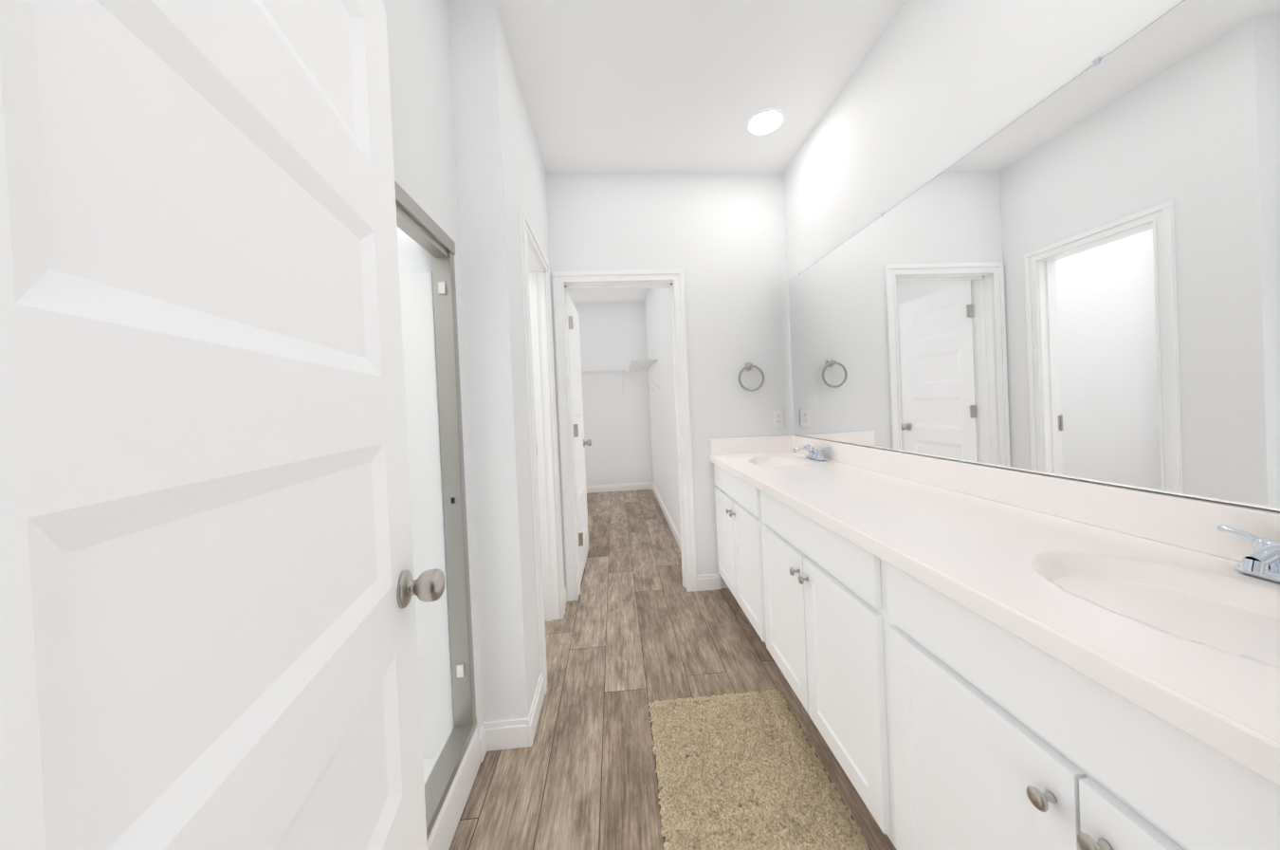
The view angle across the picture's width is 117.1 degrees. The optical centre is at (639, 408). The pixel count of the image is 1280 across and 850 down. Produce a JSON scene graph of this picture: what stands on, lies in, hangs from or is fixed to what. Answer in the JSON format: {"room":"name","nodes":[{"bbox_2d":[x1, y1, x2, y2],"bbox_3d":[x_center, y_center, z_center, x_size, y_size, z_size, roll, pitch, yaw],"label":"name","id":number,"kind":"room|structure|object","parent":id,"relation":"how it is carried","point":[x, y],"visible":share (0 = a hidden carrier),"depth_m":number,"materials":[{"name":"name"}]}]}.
{"room":"bathroom","nodes":[
{"label":"bathroom","id":0,"kind":"room"},
{"bbox_2d":[382,0,453,239],"bbox_3d":[-0.690,-1.028,0.756,0.120,0.908,1.200,-3,1,-4],"label":"wall","id":1,"kind":"structure","parent":0,"point":[418,101],"depth_m":1.16,"materials":[{"name":"white paint"}]},
{"bbox_2d":[396,0,494,730],"bbox_3d":[-1.112,-0.098,1.413,1.043,2.740,0.155,-3,1,-4],"label":"wall","id":2,"kind":"structure","parent":0,"point":[413,256],"depth_m":1.42,"materials":[{"name":"white paint"}]},
{"bbox_2d":[460,0,564,720],"bbox_3d":[-0.567,-0.127,1.972,0.120,2.740,1.078,-3,1,-4],"label":"wall","id":3,"kind":"structure","parent":0,"point":[507,174],"depth_m":1.44,"materials":[{"name":"white paint"}]},
{"bbox_2d":[522,671,544,747],"bbox_3d":[-0.415,1.191,1.568,0.016,0.100,0.262,-3,1,-4],"label":"baseboard","id":4,"kind":"structure","parent":3,"relation":"attached to","point":[530,723],"depth_m":1.50,"materials":[{"name":"white paint"}]},
{"bbox_2d":[518,207,565,694],"bbox_3d":[-0.548,0.189,2.020,0.144,2.106,0.672,-3,1,-4],"label":"door frame","id":5,"kind":"structure","parent":3,"relation":"attached to","point":[542,429],"depth_m":2.28,"materials":[{"name":"white paint"}]},
{"bbox_2d":[573,301,652,485],"bbox_3d":[-0.684,-0.156,5.737,1.870,2.740,0.120,-3,1,-4],"label":"wall","id":6,"kind":"structure","parent":0,"point":[616,421],"depth_m":5.70,"materials":[{"name":"white paint"}]},
{"bbox_2d":[581,368,626,395],"bbox_3d":[-0.833,-0.352,5.507,1.304,0.330,0.312,-3,1,-4],"label":"wire shelf","id":7,"kind":"object","parent":6,"relation":"attached to","point":[600,371],"visible":0.52,"depth_m":5.40,"materials":[{"name":"white metal"}]},
{"bbox_2d":[585,481,651,493],"bbox_3d":[-0.627,1.164,5.681,1.560,0.100,0.016,-3,1,-4],"label":"baseboard","id":8,"kind":"structure","parent":6,"relation":"attached to","point":[635,485],"depth_m":5.70,"materials":[{"name":"white paint"}]},
{"bbox_2d":[644,287,680,535],"bbox_3d":[0.288,-0.185,4.285,0.120,2.740,3.146,-3,1,-4],"label":"wall","id":9,"kind":"structure","parent":0,"point":[662,399],"depth_m":4.13,"materials":[{"name":"white paint"}]},
{"bbox_2d":[626,359,658,392],"bbox_3d":[0.010,-0.385,5.043,0.312,0.330,1.350,-3,1,-4],"label":"wire shelf","id":10,"kind":"object","parent":9,"relation":"attached to","point":[641,365],"visible":1,"depth_m":4.88,"materials":[{"name":"white metal"}]},
{"bbox_2d":[651,481,680,549],"bbox_3d":[0.283,1.137,4.249,0.014,0.100,2.996,-3,1,-4],"label":"baseboard","id":11,"kind":"structure","parent":9,"relation":"attached to","point":[671,524],"depth_m":4.04,"materials":[{"name":"white paint"}]},
{"bbox_2d":[546,172,793,587],"bbox_3d":[-0.356,-0.142,2.596,2.970,2.740,0.140,-3,1,-4],"label":"wall","id":12,"kind":"structure","parent":0,"point":[719,238],"depth_m":2.58,"materials":[{"name":"white paint"}]},
{"bbox_2d":[566,292,591,583],"bbox_3d":[-0.488,0.203,3.028,0.175,2.030,0.709,-3,1,-2],"label":"closet door","id":13,"kind":"structure","parent":12,"relation":"in","point":[579,442],"depth_m":3.04,"materials":[{"name":"white paint"}]},
{"bbox_2d":[551,269,696,601],"bbox_3d":[-0.098,0.163,2.615,0.846,2.108,0.180,-3,1,-4],"label":"door frame","id":14,"kind":"structure","parent":12,"relation":"attached to","point":[564,282],"depth_m":2.55,"materials":[{"name":"white paint"}]},
{"bbox_2d":[709,435,792,454],"bbox_3d":[0.734,0.240,2.589,0.548,0.104,0.020,-3,1,-4],"label":"backsplash","id":15,"kind":"structure","parent":12,"relation":"attached to","point":[757,445],"depth_m":2.58,"materials":[{"name":"white stone"}]},
{"bbox_2d":[738,362,764,391],"bbox_3d":[0.723,-0.210,2.563,0.173,0.194,0.064,-3,1,-4],"label":"towel ring","id":16,"kind":"object","parent":12,"relation":"attached to","point":[748,365],"visible":1,"depth_m":2.54,"materials":[{"name":"grey metal"}]},
{"bbox_2d":[772,409,784,427],"bbox_3d":[0.922,0.066,2.606,0.070,0.115,0.008,-3,1,-4],"label":"electrical outlet plate","id":17,"kind":"object","parent":12,"relation":"attached to","point":[777,416],"visible":1,"depth_m":2.60,"materials":[{"name":"white plastic"}]},
{"bbox_2d":[448,489,895,849],"bbox_3d":[-0.246,1.276,2.508,3.050,0.100,6.800,-3,1,-4],"label":"floor","id":18,"kind":"structure","parent":0,"point":[633,631],"depth_m":1.69,"materials":[{"name":"brown wood"}]},
{"bbox_2d":[394,181,480,849],"bbox_3d":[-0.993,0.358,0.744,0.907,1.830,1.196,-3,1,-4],"label":"shower door","id":19,"kind":"structure","parent":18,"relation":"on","point":[450,744],"depth_m":1.34,"materials":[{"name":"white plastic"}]},
{"bbox_2d":[648,688,869,849],"bbox_3d":[0.332,1.198,1.335,0.572,0.023,0.639,-3,1,-4],"label":"bath mat","id":20,"kind":"object","parent":18,"relation":"on","point":[741,771],"visible":1,"depth_m":1.26,"materials":[{"name":"beige carpet"}]},
{"bbox_2d":[709,454,1279,849],"bbox_3d":[0.840,0.762,1.387,0.582,0.850,2.438,-3,1,-4],"label":"bathroom vanity","id":21,"kind":"object","parent":18,"relation":"on","point":[973,657],"depth_m":0.73,"materials":[{"name":"white paint"}]},
{"bbox_2d":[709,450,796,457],"bbox_3d":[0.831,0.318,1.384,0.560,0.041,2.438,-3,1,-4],"label":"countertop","id":22,"kind":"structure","parent":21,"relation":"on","point":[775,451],"depth_m":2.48,"materials":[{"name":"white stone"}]},
{"bbox_2d":[792,443,829,460],"bbox_3d":[0.931,0.244,2.191,0.160,0.080,0.230,-3,1,-4],"label":"faucet","id":23,"kind":"object","parent":22,"relation":"on","point":[817,454],"visible":1,"depth_m":2.18,"materials":[{"name":"silver metal"}]},
{"bbox_2d":[1217,524,1279,582],"bbox_3d":[1.035,0.254,0.623,0.160,0.080,0.230,-3,1,-4],"label":"faucet","id":24,"kind":"object","parent":22,"relation":"on","point":[1262,560],"visible":1,"depth_m":0.66,"materials":[{"name":"silver metal"}]},
{"bbox_2d":[494,0,906,303],"bbox_3d":[-0.371,-1.562,2.482,3.050,0.100,6.800,-3,1,-4],"label":"ceiling","id":25,"kind":"structure","parent":0,"point":[631,86],"depth_m":1.80,"materials":[{"name":"white paint"}]},
{"bbox_2d":[746,109,785,135],"bbox_3d":[0.681,-1.551,2.126,0.200,0.005,0.200,-3,1,-4],"label":"recessed light","id":26,"kind":"object","parent":25,"relation":"in","point":[766,121],"visible":1,"depth_m":2.12,"materials":[{"name":"white paint"}]},
{"bbox_2d":[783,0,1279,511],"bbox_3d":[1.150,-0.197,1.411,0.120,2.740,2.704,-3,1,-4],"label":"wall","id":27,"kind":"structure","parent":0,"point":[931,91],"depth_m":1.42,"materials":[{"name":"white paint"}]},
{"bbox_2d":[787,0,1279,511],"bbox_3d":[1.079,-0.327,1.393,0.008,1.014,2.380,-3,1,-4],"label":"mirror","id":28,"kind":"object","parent":27,"relation":"attached to","point":[1078,277],"visible":1,"depth_m":0.95,"materials":[{"name":"silver mirror"}]},
{"bbox_2d":[792,435,1279,564],"bbox_3d":[1.097,0.235,1.401,0.020,0.104,2.438,-3,1,-4],"label":"backsplash","id":29,"kind":"structure","parent":27,"relation":"attached to","point":[1180,522],"depth_m":0.97,"materials":[{"name":"white stone"}]},
{"bbox_3d":[0.059,0.206,0.046,0.740,2.055,0.124,-3,1,-4],"label":"trim","id":30,"kind":"structure","parent":0,"visible":0},
{"bbox_2d":[0,0,445,849],"bbox_3d":[-0.394,0.225,0.437,0.175,2.030,0.715,-3,1,-13],"label":"entry door","id":31,"kind":"structure","parent":30,"relation":"attached to","point":[210,586],"depth_m":0.33,"materials":[{"name":"white paint"}]}
]}

